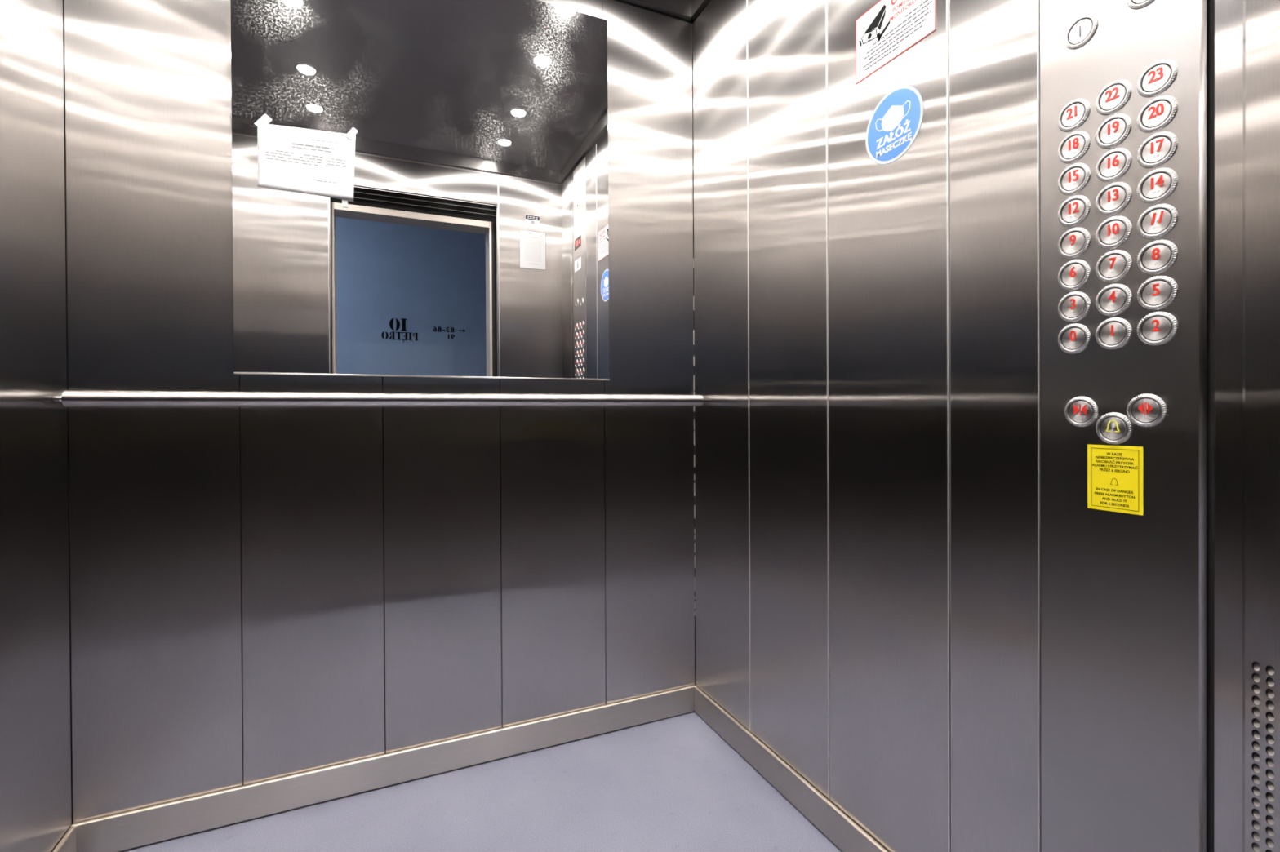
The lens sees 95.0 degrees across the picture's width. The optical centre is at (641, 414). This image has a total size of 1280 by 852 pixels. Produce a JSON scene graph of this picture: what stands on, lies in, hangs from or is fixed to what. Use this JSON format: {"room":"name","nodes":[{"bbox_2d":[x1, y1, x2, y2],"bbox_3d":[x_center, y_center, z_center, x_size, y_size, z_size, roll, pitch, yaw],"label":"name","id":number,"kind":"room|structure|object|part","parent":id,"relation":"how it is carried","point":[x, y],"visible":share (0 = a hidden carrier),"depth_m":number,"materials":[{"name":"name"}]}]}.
{"room":"elevator interior","nodes":[
{"label":"elevator interior","id":0,"kind":"room"},
{"bbox_2d":[0,0,71,851],"bbox_3d":[-0.922,-0.178,0.551,0.030,2.260,1.510,0,0,-24],"label":"wall","id":1,"kind":"structure","parent":0,"point":[36,815],"depth_m":1.11,"materials":[{"name":"silver metal"}]},
{"bbox_2d":[52,826,76,851],"bbox_3d":[-0.901,0.909,0.577,0.011,0.080,1.440,0,0,-24],"label":"baseboard","id":2,"kind":"structure","parent":1,"relation":"attached to","point":[68,843],"depth_m":1.21,"materials":[{"name":"metal"}]},
{"bbox_2d":[62,0,696,824],"bbox_3d":[-0.529,-0.186,1.559,1.570,2.260,0.030,0,0,-24],"label":"wall","id":3,"kind":"structure","parent":0,"point":[257,594],"depth_m":1.43,"materials":[{"name":"silver metal"}]},
{"bbox_3d":[-1.075,-0.167,1.303,0.303,2.105,0.008,0,0,-24],"label":"wall panel","id":4,"kind":"part","parent":3,"relation":"part of","materials":[{"name":"metal"}]},
{"bbox_3d":[-0.797,-0.169,1.427,0.302,2.105,0.008,0,0,-24],"label":"wall panel","id":5,"kind":"part","parent":3,"relation":"part of","materials":[{"name":"metal"}]},
{"bbox_2d":[50,390,705,407],"bbox_3d":[-0.505,-0.036,1.509,1.510,0.034,0.081,0,0,-24],"label":"handrail","id":6,"kind":"object","parent":3,"relation":"attached to","point":[69,398],"visible":1,"depth_m":1.38,"materials":[{"name":"metal"}]},
{"bbox_2d":[70,684,697,851],"bbox_3d":[-0.514,0.901,1.545,1.510,0.080,0.011,0,0,-24],"label":"baseboard","id":7,"kind":"structure","parent":3,"relation":"attached to","point":[120,832],"depth_m":1.45,"materials":[{"name":"metal"}]},
{"bbox_2d":[230,0,609,380],"bbox_3d":[-0.520,-0.626,1.540,0.927,1.060,0.008,0,0,-24],"label":"wall mirror","id":8,"kind":"object","parent":3,"relation":"attached to","point":[471,241],"visible":1,"depth_m":1.52,"materials":[{"name":"mirror"}]},
{"bbox_2d":[253,114,357,207],"bbox_3d":[-0.801,-0.608,1.407,0.218,0.199,0.012,0,0,-24],"label":"paper","id":9,"kind":"object","parent":8,"relation":"attached to","point":[295,159],"visible":1,"depth_m":1.41,"materials":[{"name":"white paper"}]},
{"bbox_3d":[-0.518,-0.098,1.543,0.927,0.004,0.008,0,0,-24],"label":"trim","id":10,"kind":"part","parent":8,"relation":"part of","materials":[{"name":"metal"}]},
{"bbox_3d":[-0.524,-0.172,1.549,0.293,2.105,0.008,0,0,-24],"label":"wall panel","id":11,"kind":"part","parent":3,"relation":"part of","materials":[{"name":"metal"}]},
{"bbox_3d":[-0.250,-0.174,1.671,0.303,2.105,0.008,0,0,-24],"label":"wall panel","id":12,"kind":"part","parent":3,"relation":"part of","materials":[{"name":"metal"}]},
{"bbox_3d":[0.027,-0.176,1.795,0.301,2.105,0.008,0,0,-24],"label":"wall panel","id":13,"kind":"part","parent":3,"relation":"part of","materials":[{"name":"metal"}]},
{"bbox_2d":[118,711,842,851],"bbox_3d":[-0.207,0.961,0.858,1.510,0.030,1.520,0,0,-24],"label":"floor","id":14,"kind":"structure","parent":0,"point":[673,784],"depth_m":1.40,"materials":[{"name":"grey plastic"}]},
{"bbox_2d":[621,0,711,21],"bbox_3d":[-0.232,-1.274,0.876,1.550,0.080,1.493,0,0,-24],"label":"ceiling","id":15,"kind":"structure","parent":0,"point":[687,10],"depth_m":1.81,"materials":[{"name":"black"}]},
{"bbox_3d":[0.456,-1.269,1.184,0.018,0.060,1.445,0,0,-24],"label":"cornice","id":16,"kind":"part","parent":15,"relation":"part of","materials":[{"name":"grey metal"}]},
{"bbox_2d":[693,0,1279,851],"bbox_3d":[0.483,-0.189,1.179,0.034,2.260,1.510,0,0,-24],"label":"wall","id":17,"kind":"structure","parent":0,"point":[867,433],"depth_m":1.09,"materials":[{"name":"silver metal"}]},
{"bbox_3d":[0.231,-0.176,1.718,0.008,2.105,0.299,0,0,-24],"label":"wall panel","id":18,"kind":"part","parent":17,"relation":"part of","materials":[{"name":"metal"}]},
{"bbox_3d":[0.355,-0.175,1.442,0.008,2.105,0.303,0,0,-24],"label":"wall panel","id":19,"kind":"part","parent":17,"relation":"part of","materials":[{"name":"metal"}]},
{"bbox_2d":[694,686,888,851],"bbox_3d":[0.465,0.898,1.188,0.011,0.080,1.440,0,0,-24],"label":"baseboard","id":20,"kind":"structure","parent":17,"relation":"attached to","point":[838,828],"depth_m":1.42,"materials":[{"name":"metal"}]},
{"bbox_3d":[0.479,-0.174,1.164,0.008,2.105,0.301,0,0,-24],"label":"wall panel","id":21,"kind":"part","parent":17,"relation":"part of","materials":[{"name":"metal"}]},
{"bbox_2d":[865,84,924,164],"bbox_3d":[0.485,-0.557,1.132,0.001,0.140,0.140,0,0,-24],"label":"sticker","id":22,"kind":"object","parent":17,"relation":"attached to","point":[895,123],"visible":1,"depth_m":1.13,"materials":[{"name":"blue plastic"}]},
{"bbox_2d":[855,0,936,84],"bbox_3d":[0.485,-0.750,1.130,0.001,0.133,0.192,0,0,-24],"label":"notice","id":23,"kind":"object","parent":17,"relation":"attached to","point":[889,28],"visible":1,"depth_m":1.14,"materials":[{"name":"white paper"}]},
{"bbox_3d":[0.572,-0.174,0.956,0.008,2.105,0.153,0,0,-24],"label":"wall panel","id":24,"kind":"part","parent":17,"relation":"part of","materials":[{"name":"metal"}]},
{"bbox_2d":[1040,0,1206,851],"bbox_3d":[0.642,-0.173,0.795,0.012,2.105,0.192,0,0,-24],"label":"control panel","id":25,"kind":"object","parent":17,"relation":"attached to","point":[1123,82],"visible":1,"depth_m":0.78,"materials":[{"name":"metal"}]},
{"bbox_2d":[1064,13,1097,49],"bbox_3d":[0.620,-0.540,0.828,0.003,0.043,0.043,0,0,-24],"label":"switch","id":26,"kind":"object","parent":25,"relation":"attached to","point":[1081,30],"depth_m":0.83,"materials":[{"name":"grey metal"}]},
{"bbox_2d":[1087,444,1142,515],"bbox_3d":[0.640,0.087,0.794,0.001,0.090,0.065,0,0,-24],"label":"notice","id":27,"kind":"object","parent":25,"relation":"attached to","point":[1114,473],"visible":1,"depth_m":0.79,"materials":[{"name":"yellow"}]},
{"bbox_2d":[1126,0,1155,9],"bbox_3d":[0.651,-0.548,0.757,0.003,0.043,0.043,0,0,-24],"label":"switch","id":28,"kind":"object","parent":25,"relation":"attached to","point":[1131,4],"depth_m":0.76,"materials":[{"name":"grey metal"}]},
{"bbox_3d":[0.722,-0.172,0.614,0.013,2.105,0.187,0,0,-22],"label":"perforated panel","id":29,"kind":"part","parent":17,"relation":"part of","materials":[{"name":"metal"}]}
]}

